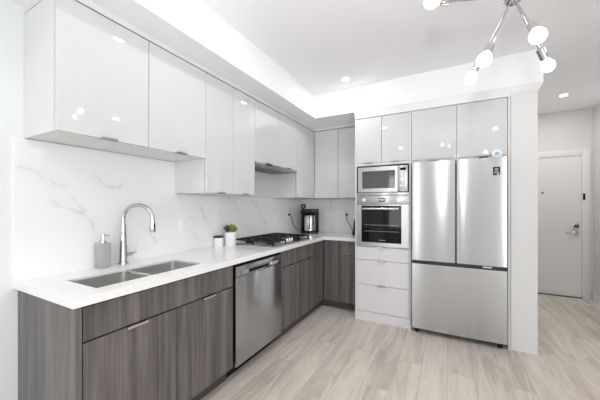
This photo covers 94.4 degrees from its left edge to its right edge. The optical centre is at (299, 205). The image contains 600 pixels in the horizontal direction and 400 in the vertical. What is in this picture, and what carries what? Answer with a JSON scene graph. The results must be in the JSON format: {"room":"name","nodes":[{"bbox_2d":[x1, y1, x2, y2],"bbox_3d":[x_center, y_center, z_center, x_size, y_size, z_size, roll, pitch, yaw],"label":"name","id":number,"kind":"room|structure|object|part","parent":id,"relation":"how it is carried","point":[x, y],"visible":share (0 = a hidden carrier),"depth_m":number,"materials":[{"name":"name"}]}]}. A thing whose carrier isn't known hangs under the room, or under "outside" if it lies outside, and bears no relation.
{"room":"kitchen","nodes":[
{"label":"kitchen","id":0,"kind":"room"},
{"bbox_2d":[0,0,302,399],"bbox_3d":[-1.853,-0.025,0.951,0.114,2.690,8.140,0,0,28],"label":"wall","id":1,"kind":"structure","parent":0,"point":[65,197],"depth_m":1.70,"materials":[{"name":"white stone"}]},
{"bbox_2d":[24,0,205,161],"bbox_3d":[-1.110,-0.701,1.838,0.390,0.678,0.941,0,0,28],"label":"upper cabinet","id":2,"kind":"object","parent":1,"relation":"attached to","point":[91,82],"visible":1,"depth_m":1.55,"materials":[{"name":"white laminate"}]},
{"bbox_3d":[-1.074,-0.703,1.553,0.019,0.671,0.469,0,0,28],"label":"door","id":3,"kind":"part","parent":2,"relation":"part of","materials":[{"name":"white paint"}]},
{"bbox_3d":[-1.062,-0.369,1.546,0.032,0.012,0.085,0,0,28],"label":"handle","id":4,"kind":"part","parent":2,"relation":"part of","materials":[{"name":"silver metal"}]},
{"bbox_3d":[-0.853,-0.703,1.969,0.019,0.671,0.466,0,0,28],"label":"door","id":5,"kind":"part","parent":2,"relation":"part of","materials":[{"name":"white paint"}]},
{"bbox_2d":[179,217,194,231],"bbox_3d":[-0.992,0.165,2.441,0.008,0.118,0.165,0,0,28],"label":"light switch","id":6,"kind":"object","parent":1,"relation":"attached to","point":[185,224],"visible":1,"depth_m":2.44,"materials":[{"name":"white plastic"}]},
{"bbox_2d":[24,0,354,131],"bbox_3d":[-0.249,-1.063,2.721,1.081,0.033,3.306,0,0,28],"label":"trim","id":7,"kind":"structure","parent":1,"relation":"attached to","point":[86,3],"depth_m":1.92,"materials":[{"name":"white paint"}]},
{"bbox_2d":[175,73,254,195],"bbox_3d":[-0.743,-0.569,2.529,0.390,0.942,0.620,0,0,28],"label":"upper cabinet","id":8,"kind":"object","parent":1,"relation":"attached to","point":[228,167],"visible":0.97,"depth_m":2.34,"materials":[{"name":"white laminate"}]},
{"bbox_3d":[-0.670,-0.570,2.314,0.019,0.936,0.307,0,0,28],"label":"door","id":9,"kind":"part","parent":8,"relation":"part of","materials":[{"name":"white paint"}]},
{"bbox_3d":[-0.524,-0.570,2.588,0.019,0.936,0.307,0,0,28],"label":"door","id":10,"kind":"part","parent":8,"relation":"part of","materials":[{"name":"white paint"}]},
{"bbox_2d":[240,171,272,197],"bbox_3d":[-0.562,-0.271,3.269,0.015,0.342,0.851,0,0,28],"label":"panel","id":11,"kind":"object","parent":1,"relation":"attached to","point":[263,181],"visible":0.29,"depth_m":3.46,"materials":[{"name":"white laminate"}]},
{"bbox_2d":[255,100,296,170],"bbox_3d":[-0.396,-0.735,3.181,0.390,0.610,0.853,0,0,28],"label":"upper cabinet","id":12,"kind":"object","parent":1,"relation":"attached to","point":[275,133],"visible":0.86,"depth_m":3.03,"materials":[{"name":"white laminate"}]},
{"bbox_3d":[-0.351,-0.736,2.913,0.019,0.604,0.421,0,0,28],"label":"door","id":13,"kind":"part","parent":12,"relation":"part of","materials":[{"name":"white paint"}]},
{"bbox_2d":[255,162,297,173],"bbox_3d":[-0.388,-0.422,3.176,0.380,0.040,0.845,0,0,28],"label":"range hood","id":14,"kind":"object","parent":12,"relation":"attached to","point":[259,167],"visible":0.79,"depth_m":3.17,"materials":[{"name":"silver metal"}]},
{"bbox_3d":[-0.150,-0.736,3.291,0.019,0.604,0.426,0,0,28],"label":"door","id":15,"kind":"part","parent":12,"relation":"part of","materials":[{"name":"white paint"}]},
{"bbox_2d":[273,123,314,198],"bbox_3d":[0.004,-0.571,3.955,0.370,0.939,0.887,0,0,28],"label":"upper cabinet","id":16,"kind":"object","parent":1,"relation":"attached to","point":[299,185],"visible":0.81,"depth_m":3.61,"materials":[{"name":"white laminate"}]},
{"bbox_3d":[0.072,-0.570,3.708,0.019,0.936,0.511,0,0,28],"label":"door","id":17,"kind":"part","parent":16,"relation":"part of","materials":[{"name":"white paint"}]},
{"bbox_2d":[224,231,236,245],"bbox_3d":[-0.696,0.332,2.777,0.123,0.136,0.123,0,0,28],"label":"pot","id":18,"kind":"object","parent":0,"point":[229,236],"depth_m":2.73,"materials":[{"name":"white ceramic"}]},
{"bbox_2d":[9,0,542,128],"bbox_3d":[-0.590,-1.225,0.280,2.775,0.290,7.939,0,0,28],"label":"soffit","id":19,"kind":"structure","parent":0,"point":[191,28],"depth_m":2.51,"materials":[{"name":"white paint"}]},
{"bbox_2d":[201,294,599,399],"bbox_3d":[1.083,1.370,0.205,6.000,0.100,9.580,0,0,28],"label":"floor","id":20,"kind":"structure","parent":0,"point":[330,354],"depth_m":2.32,"materials":[{"name":"beige wood"}]},
{"bbox_2d":[18,266,232,399],"bbox_3d":[-0.999,0.880,1.780,0.640,0.879,0.994,0,0,28],"label":"base cabinet","id":21,"kind":"object","parent":20,"relation":"on","point":[172,340],"visible":0.88,"depth_m":1.45,"materials":[{"name":"grey wood"}]},
{"bbox_3d":[-1.236,0.880,1.356,0.620,0.879,0.022,0,0,28],"label":"panel","id":22,"kind":"part","parent":21,"relation":"part of","materials":[{"name":"grey wood"}]},
{"bbox_3d":[-0.852,0.912,1.438,0.019,0.602,0.473,0,0,28],"label":"door","id":23,"kind":"part","parent":21,"relation":"part of","materials":[{"name":"grey wood"}]},
{"bbox_3d":[-0.840,0.612,1.432,0.032,0.012,0.105,0,0,28],"label":"handle","id":24,"kind":"part","parent":21,"relation":"part of","materials":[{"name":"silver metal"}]},
{"bbox_3d":[-0.625,0.912,1.866,0.019,0.602,0.488,0,0,28],"label":"door","id":25,"kind":"part","parent":21,"relation":"part of","materials":[{"name":"grey wood"}]},
{"bbox_3d":[-0.613,0.612,1.859,0.032,0.012,0.105,0,0,28],"label":"handle","id":26,"kind":"part","parent":21,"relation":"part of","materials":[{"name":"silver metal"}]},
{"bbox_2d":[226,253,281,377],"bbox_3d":[-0.594,0.883,2.514,0.611,0.870,0.670,0,0,28],"label":"dishwasher","id":27,"kind":"object","parent":20,"relation":"on","point":[256,286],"visible":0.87,"depth_m":2.32,"materials":[{"name":"silver metal"}]},
{"bbox_3d":[-0.411,1.274,2.417,0.015,0.088,0.670,0,0,28],"label":"toe plate","id":28,"kind":"part","parent":27,"relation":"part of","materials":[{"name":"black plastic"}]},
{"bbox_3d":[-0.348,0.506,2.390,0.042,0.076,0.650,0,0,28],"label":"control panel","id":29,"kind":"part","parent":27,"relation":"part of","materials":[{"name":"silver metal"}]},
{"bbox_3d":[-0.371,0.521,2.372,0.015,0.027,0.280,0,0,28],"label":"pocket handle","id":30,"kind":"part","parent":27,"relation":"part of","materials":[{"name":"black plastic"}]},
{"bbox_2d":[275,240,323,340],"bbox_3d":[-0.185,0.885,3.312,0.640,0.870,1.110,0,0,28],"label":"base cabinet","id":31,"kind":"object","parent":20,"relation":"on","point":[302,267],"visible":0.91,"depth_m":3.05,"materials":[{"name":"grey laminate"}]},
{"bbox_2d":[13,231,354,308],"bbox_3d":[-0.260,0.420,2.702,1.083,0.040,3.351,0,0,28],"label":"countertop","id":32,"kind":"structure","parent":31,"relation":"on","point":[60,288],"depth_m":1.68,"materials":[{"name":"white stone"}]},
{"bbox_2d":[95,234,110,268],"bbox_3d":[-1.270,0.291,1.796,0.078,0.218,0.066,0,0,28],"label":"soap dispenser","id":33,"kind":"object","parent":32,"relation":"on","point":[103,248],"visible":1,"depth_m":1.78,"materials":[{"name":"grey stone"}]},
{"bbox_2d":[73,261,196,287],"bbox_3d":[-0.964,0.508,1.707,0.303,0.193,0.658,0,0,28],"label":"sink","id":34,"kind":"object","parent":32,"relation":"in","point":[114,278],"visible":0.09,"depth_m":1.74,"materials":[{"name":"silver metal"}]},
{"bbox_3d":[-1.045,0.509,1.554,0.303,0.191,0.311,0,0,28],"label":"bowl","id":35,"kind":"part","parent":34,"relation":"part of","materials":[{"name":"silver metal"}]},
{"bbox_3d":[-0.887,0.509,1.852,0.303,0.191,0.331,0,0,28],"label":"bowl","id":36,"kind":"part","parent":34,"relation":"part of","materials":[{"name":"silver metal"}]},
{"bbox_2d":[118,203,155,264],"bbox_3d":[-1.109,0.192,1.924,0.258,0.416,0.107,0,0,1],"label":"faucet","id":37,"kind":"object","parent":32,"relation":"on","point":[123,254],"visible":1,"depth_m":1.89,"materials":[{"name":"silver metal"}]},
{"bbox_3d":[-1.179,0.317,1.942,0.026,0.062,0.099,0,0,37],"label":"lever","id":38,"kind":"part","parent":37,"relation":"part of","materials":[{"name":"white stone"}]},
{"bbox_3d":[-1.105,0.062,1.895,0.233,0.157,0.025,0,0,4],"label":"spout","id":39,"kind":"part","parent":37,"relation":"part of","materials":[{"name":"silver metal"}]},
{"bbox_2d":[213,235,222,246],"bbox_3d":[-0.795,0.348,2.711,0.095,0.104,0.095,0,0,28],"label":"lidded jar","id":40,"kind":"object","parent":32,"relation":"on","point":[218,239],"visible":0.99,"depth_m":2.67,"materials":[{"name":"white ceramic"}]},
{"bbox_2d":[223,224,237,245],"bbox_3d":[-0.697,0.290,2.772,0.128,0.220,0.156,0,0,42],"label":"potted succulent","id":41,"kind":"object","parent":32,"relation":"on","point":[230,235],"visible":0.98,"depth_m":2.73,"materials":[{"name":"white ceramic"}]},
{"bbox_2d":[236,233,309,247],"bbox_3d":[-0.289,0.371,3.093,0.515,0.056,0.790,0,0,28],"label":"gas cooktop","id":42,"kind":"object","parent":32,"relation":"in","point":[272,240],"visible":0.98,"depth_m":2.92,"materials":[{"name":"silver metal"}]},
{"bbox_2d":[301,209,318,233],"bbox_3d":[0.144,0.226,4.054,0.256,0.347,0.293,0,0,4],"label":"coffee maker","id":43,"kind":"object","parent":32,"relation":"on","point":[309,217],"visible":1,"depth_m":3.97,"materials":[{"name":"black plastic"}]},
{"bbox_3d":[0.152,0.226,4.161,0.256,0.292,0.080,0,0,4],"label":"water tank","id":44,"kind":"part","parent":43,"relation":"part of","materials":[{"name":"black plastic"}]},
{"bbox_2d":[352,219,354,234],"bbox_3d":[0.786,0.273,3.760,0.161,0.253,0.182,0,0,28],"label":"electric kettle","id":45,"kind":"object","parent":32,"relation":"on","point":[353,233],"visible":0.12,"depth_m":3.74,"materials":[{"name":"black plastic"}]},
{"bbox_3d":[-0.100,0.526,2.853,0.019,0.153,0.376,0,0,28],"label":"drawer","id":46,"kind":"part","parent":31,"relation":"part of","materials":[{"name":"grey wood"}]},
{"bbox_3d":[-0.100,0.912,2.853,0.019,0.602,0.376,0,0,28],"label":"door","id":47,"kind":"part","parent":31,"relation":"part of","materials":[{"name":"grey wood"}]},
{"bbox_3d":[0.079,0.912,3.190,0.019,0.602,0.379,0,0,28],"label":"door","id":48,"kind":"part","parent":31,"relation":"part of","materials":[{"name":"grey wood"}]},
{"bbox_3d":[0.079,0.526,3.190,0.019,0.153,0.379,0,0,28],"label":"drawer","id":49,"kind":"part","parent":31,"relation":"part of","materials":[{"name":"grey wood"}]},
{"bbox_3d":[0.233,0.832,3.479,0.019,0.763,0.269,0,0,28],"label":"filler panel","id":50,"kind":"part","parent":31,"relation":"part of","materials":[{"name":"grey wood"}]},
{"bbox_2d":[321,240,354,310],"bbox_3d":[0.621,0.881,3.769,0.526,0.877,0.638,0,0,28],"label":"base cabinet","id":51,"kind":"object","parent":20,"relation":"on","point":[339,256],"visible":0.77,"depth_m":3.50,"materials":[{"name":"grey laminate"}]},
{"bbox_3d":[0.399,0.832,3.558,0.188,0.763,0.019,0,0,28],"label":"corner panel","id":52,"kind":"part","parent":51,"relation":"part of","materials":[{"name":"grey wood"}]},
{"bbox_3d":[0.601,0.516,3.451,0.261,0.133,0.019,0,0,28],"label":"drawer","id":53,"kind":"part","parent":51,"relation":"part of","materials":[{"name":"grey wood"}]},
{"bbox_3d":[0.601,0.902,3.451,0.261,0.622,0.019,0,0,28],"label":"door","id":54,"kind":"part","parent":51,"relation":"part of","materials":[{"name":"grey wood"}]},
{"bbox_2d":[355,111,411,329],"bbox_3d":[1.088,0.152,3.429,0.608,2.335,0.798,0,0,28],"label":"tall cabinet","id":55,"kind":"object","parent":20,"relation":"on","point":[383,275],"visible":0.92,"depth_m":3.09,"materials":[{"name":"white plastic"}]},
{"bbox_3d":[0.787,-0.739,3.171,0.279,0.514,0.019,0,0,28],"label":"door","id":56,"kind":"part","parent":55,"relation":"part of","materials":[{"name":"white paint"}]},
{"bbox_2d":[357,195,408,248],"bbox_3d":[1.025,0.175,3.310,0.568,0.566,0.593,0,0,28],"label":"wall oven","id":57,"kind":"object","parent":55,"relation":"in","point":[382,221],"visible":1,"depth_m":3.08,"materials":[{"name":"grey metal"}]},
{"bbox_3d":[0.888,0.037,3.071,0.395,0.022,0.043,0,0,28],"label":"handle","id":58,"kind":"part","parent":57,"relation":"part of","materials":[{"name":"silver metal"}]},
{"bbox_3d":[0.900,0.208,3.094,0.435,0.413,0.008,0,0,28],"label":"glass panel","id":59,"kind":"part","parent":57,"relation":"part of","materials":[{"name":"black glass"}]},
{"bbox_3d":[0.913,-0.061,3.100,0.568,0.093,0.032,0,0,28],"label":"control panel","id":60,"kind":"part","parent":57,"relation":"part of","materials":[{"name":"silver metal"}]},
{"bbox_2d":[357,163,408,195],"bbox_3d":[0.995,-0.280,3.253,0.568,0.340,0.422,0,0,28],"label":"microwave","id":61,"kind":"object","parent":55,"relation":"in","point":[380,180],"visible":1,"depth_m":3.08,"materials":[{"name":"grey metal"}]},
{"bbox_3d":[0.869,-0.291,3.119,0.435,0.282,0.026,0,0,28],"label":"door","id":62,"kind":"part","parent":61,"relation":"part of","materials":[{"name":"silver metal"}]},
{"bbox_3d":[0.910,-0.127,3.093,0.568,0.033,0.016,0,0,28],"label":"surround trim","id":63,"kind":"part","parent":61,"relation":"part of","materials":[{"name":"silver metal"}]},
{"bbox_3d":[1.107,-0.291,2.993,0.100,0.282,0.026,0,0,28],"label":"control panel","id":64,"kind":"part","parent":61,"relation":"part of","materials":[{"name":"silver metal"}]},
{"bbox_3d":[0.915,0.544,3.103,0.568,0.148,0.019,0,0,28],"label":"drawer","id":65,"kind":"part","parent":55,"relation":"part of","materials":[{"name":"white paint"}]},
{"bbox_3d":[0.915,0.760,3.103,0.568,0.276,0.019,0,0,28],"label":"drawer","id":66,"kind":"part","parent":55,"relation":"part of","materials":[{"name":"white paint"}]},
{"bbox_3d":[0.915,1.052,3.103,0.568,0.301,0.019,0,0,28],"label":"drawer","id":67,"kind":"part","parent":55,"relation":"part of","materials":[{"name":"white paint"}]},
{"bbox_3d":[1.040,-0.739,3.037,0.285,0.514,0.019,0,0,28],"label":"door","id":68,"kind":"part","parent":55,"relation":"part of","materials":[{"name":"white paint"}]},
{"bbox_2d":[354,82,542,119],"bbox_3d":[1.894,-1.040,3.796,1.689,0.080,2.218,0,0,28],"label":"trim","id":69,"kind":"structure","parent":55,"relation":"on","point":[502,92],"depth_m":2.77,"materials":[{"name":"white paint"}]},
{"bbox_2d":[412,156,507,347],"bbox_3d":[1.701,0.430,3.046,0.814,1.779,0.783,0,0,28],"label":"refrigerator","id":70,"kind":"object","parent":20,"relation":"on","point":[460,207],"visible":1,"depth_m":2.69,"materials":[{"name":"grey metal"}]},
{"bbox_3d":[1.353,0.059,2.828,0.404,1.007,0.068,0,0,28],"label":"door","id":71,"kind":"part","parent":70,"relation":"part of","materials":[{"name":"silver metal"}]},
{"bbox_3d":[1.534,0.931,2.732,0.814,0.667,0.068,0,0,28],"label":"freezer drawer","id":72,"kind":"part","parent":70,"relation":"part of","materials":[{"name":"silver metal"}]},
{"bbox_3d":[1.715,0.059,2.635,0.404,1.007,0.068,0,0,28],"label":"door","id":73,"kind":"part","parent":70,"relation":"part of","materials":[{"name":"silver metal"}]},
{"bbox_2d":[491,149,501,156],"bbox_3d":[1.824,-0.479,2.578,0.082,0.082,0.028,0,0,28],"label":"round sensor","id":74,"kind":"object","parent":70,"relation":"on","point":[495,153],"visible":0.89,"depth_m":2.57,"materials":[{"name":"white plastic"}]},
{"bbox_2d":[411,96,510,348],"bbox_3d":[1.734,0.152,3.086,0.851,2.335,0.798,0,0,28],"label":"tall cabinet","id":75,"kind":"object","parent":20,"relation":"on","point":[471,130],"visible":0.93,"depth_m":2.72,"materials":[{"name":"white"}]},
{"bbox_3d":[1.370,-0.736,2.858,0.416,0.521,0.019,0,0,28],"label":"door","id":76,"kind":"part","parent":75,"relation":"part of","materials":[{"name":"white paint"}]},
{"bbox_3d":[1.736,-0.736,2.663,0.405,0.521,0.019,0,0,28],"label":"door","id":77,"kind":"part","parent":75,"relation":"part of","materials":[{"name":"white paint"}]},
{"bbox_3d":[2.105,0.152,2.898,0.019,2.335,0.782,0,0,28],"label":"panel","id":78,"kind":"part","parent":75,"relation":"part of","materials":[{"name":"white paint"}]},
{"bbox_2d":[201,0,599,113],"bbox_3d":[1.083,-1.420,0.205,6.000,0.100,9.580,0,0,28],"label":"ceiling","id":79,"kind":"structure","parent":0,"point":[319,43],"depth_m":2.25,"materials":[{"name":"white paint"}]},
{"bbox_2d":[340,77,350,81],"bbox_3d":[0.491,-1.367,3.012,0.112,0.006,0.112,0,0,28],"label":"recessed light","id":80,"kind":"object","parent":79,"relation":"in","point":[344,79],"visible":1,"depth_m":3.02,"materials":[{"name":"white paint"}]},
{"bbox_2d":[424,0,555,84],"bbox_3d":[1.011,-1.059,1.332,1.002,0.901,0.456,0,0,-11],"label":"chandelier","id":81,"kind":"object","parent":79,"relation":"hanging from","point":[538,34],"visible":1,"depth_m":1.29,"materials":[{"name":"silver metal"}]},
{"bbox_3d":[0.618,-0.952,1.301,0.070,0.059,0.059,0,0,-11],"label":"bulb","id":82,"kind":"part","parent":81,"relation":"part of","materials":[{"name":"white glass"}]},
{"bbox_2d":[438,0,451,5],"bbox_3d":[0.684,-0.962,1.309,0.060,0.042,0.035,0,0,-7],"label":"socket","id":83,"kind":"object","parent":81,"relation":"attached to","point":[440,2],"depth_m":1.30,"materials":[{"name":"silver metal"}]},
{"bbox_3d":[0.930,-0.697,1.520,0.060,0.071,0.059,0,0,28],"label":"bulb","id":84,"kind":"part","parent":81,"relation":"part of","materials":[{"name":"white glass"}]},
{"bbox_2d":[471,59,479,70],"bbox_3d":[0.949,-0.752,1.489,0.035,0.062,0.056,0,0,-32],"label":"socket","id":85,"kind":"object","parent":81,"relation":"attached to","point":[475,68],"depth_m":1.48,"materials":[{"name":"silver metal"}]},
{"bbox_3d":[0.808,-0.644,1.221,0.060,0.070,0.061,0,0,28],"label":"bulb","id":86,"kind":"part","parent":81,"relation":"part of","materials":[{"name":"white glass"}]},
{"bbox_2d":[483,42,494,53],"bbox_3d":[0.842,-0.696,1.240,0.057,0.061,0.035,0,0,-30],"label":"socket","id":87,"kind":"object","parent":81,"relation":"attached to","point":[489,48],"depth_m":1.23,"materials":[{"name":"silver metal"}]},
{"bbox_3d":[0.991,-0.878,1.423,0.009,0.228,0.145,0,0,-32],"label":"arm","id":88,"kind":"part","parent":81,"relation":"part of","materials":[{"name":"silver metal"}]},
{"bbox_3d":[0.936,-0.851,1.294,0.204,0.285,0.009,0,0,-30],"label":"arm","id":89,"kind":"part","parent":81,"relation":"part of","materials":[{"name":"silver metal"}]},
{"bbox_3d":[1.003,-0.872,1.252,0.009,0.243,0.182,0,0,18],"label":"arm","id":90,"kind":"part","parent":81,"relation":"part of","materials":[{"name":"silver metal"}]},
{"bbox_3d":[1.134,-0.886,1.381,0.175,0.216,0.009,0,0,-16],"label":"arm","id":91,"kind":"part","parent":81,"relation":"part of","materials":[{"name":"silver metal"}]},
{"bbox_2d":[526,21,538,33],"bbox_3d":[0.972,-0.739,1.159,0.035,0.061,0.058,0,0,18],"label":"socket","id":92,"kind":"object","parent":81,"relation":"attached to","point":[531,25],"depth_m":1.15,"materials":[{"name":"silver metal"}]},
{"bbox_3d":[0.960,-0.688,1.122,0.058,0.070,0.064,0,0,28],"label":"bulb","id":93,"kind":"part","parent":81,"relation":"part of","materials":[{"name":"white glass"}]},
{"bbox_2d":[536,47,547,60],"bbox_3d":[1.225,-0.767,1.408,0.059,0.061,0.035,0,0,-16],"label":"socket","id":94,"kind":"object","parent":81,"relation":"attached to","point":[541,52],"depth_m":1.40,"materials":[{"name":"silver metal"}]},
{"bbox_3d":[1.266,-0.718,1.420,0.060,0.069,0.059,0,0,28],"label":"bulb","id":95,"kind":"part","parent":81,"relation":"part of","materials":[{"name":"white glass"}]},
{"bbox_2d":[511,89,537,354],"bbox_3d":[2.537,0.120,3.482,0.190,2.400,2.230,0,0,28],"label":"wall","id":96,"kind":"structure","parent":0,"point":[524,104],"depth_m":2.49,"materials":[{"name":"white paint"}]},
{"bbox_2d":[538,108,592,298],"bbox_3d":[3.622,-0.025,4.224,1.410,2.690,0.100,0,0,28],"label":"wall","id":97,"kind":"structure","parent":0,"point":[565,130],"depth_m":4.01,"materials":[{"name":"white paint"}]},
{"bbox_2d":[538,156,581,297],"bbox_3d":[3.618,0.301,4.129,0.846,2.014,0.071,0,0,28],"label":"door","id":98,"kind":"structure","parent":97,"relation":"in","point":[559,178],"depth_m":4.06,"materials":[{"name":"white paint"}]},
{"bbox_3d":[3.890,0.400,3.978,0.156,0.070,0.059,0,0,28],"label":"handle","id":99,"kind":"part","parent":98,"relation":"part of","materials":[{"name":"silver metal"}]},
{"bbox_2d":[538,293,581,298],"bbox_3d":[3.628,1.314,4.147,0.852,0.012,0.030,0,0,28],"label":"trim","id":100,"kind":"structure","parent":97,"relation":"attached to","point":[538,293],"depth_m":4.04,"materials":[{"name":"grey"}]},
{"bbox_2d":[538,148,589,298],"bbox_3d":[3.630,0.258,4.151,1.022,2.125,0.022,0,0,28],"label":"trim","id":101,"kind":"structure","parent":97,"relation":"attached to","point":[585,153],"depth_m":3.92,"materials":[{"name":"white paint"}]},
{"bbox_2d":[593,104,599,295],"bbox_3d":[3.116,-0.025,1.899,0.120,2.690,4.480,0,0,28],"label":"wall","id":102,"kind":"structure","parent":0,"point":[596,110],"depth_m":3.81,"materials":[{"name":"white paint"}]},
{"bbox_2d":[592,293,599,303],"bbox_3d":[3.054,1.270,1.921,0.012,0.100,4.460,0,0,28],"label":"baseboard","id":103,"kind":"structure","parent":102,"relation":"attached to","point":[595,297],"depth_m":3.80,"materials":[{"name":"white paint"}]},
{"bbox_3d":[1.229,-0.025,3.866,2.620,2.690,0.100,0,0,28],"label":"wall","id":104,"kind":"structure","parent":0,"visible":0},
{"bbox_2d":[303,199,354,232],"bbox_3d":[0.530,0.151,4.172,1.071,0.498,0.014,0,0,28],"label":"wall","id":105,"kind":"structure","parent":104,"relation":"attached to","point":[332,218],"depth_m":4.18,"materials":[{"name":"white stone"}]},
{"bbox_2d":[314,127,354,198],"bbox_3d":[0.590,-0.569,3.926,0.730,0.942,0.388,0,0,28],"label":"upper cabinet","id":106,"kind":"object","parent":105,"relation":"attached to","point":[334,150],"visible":0.85,"depth_m":3.79,"materials":[{"name":"white laminate"}]},
{"bbox_3d":[0.365,-0.570,3.860,0.345,0.936,0.019,0,0,28],"label":"door","id":107,"kind":"part","parent":106,"relation":"part of","materials":[{"name":"white paint"}]},
{"bbox_3d":[0.677,-0.570,3.694,0.354,0.936,0.019,0,0,28],"label":"door","id":108,"kind":"part","parent":106,"relation":"part of","materials":[{"name":"white paint"}]},
{"bbox_2d":[345,210,349,217],"bbox_3d":[0.689,0.120,4.076,0.075,0.118,0.008,0,0,28],"label":"wall outlet","id":109,"kind":"object","parent":105,"relation":"attached to","point":[346,211],"visible":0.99,"depth_m":4.07,"materials":[{"name":"white plastic"}]}
]}

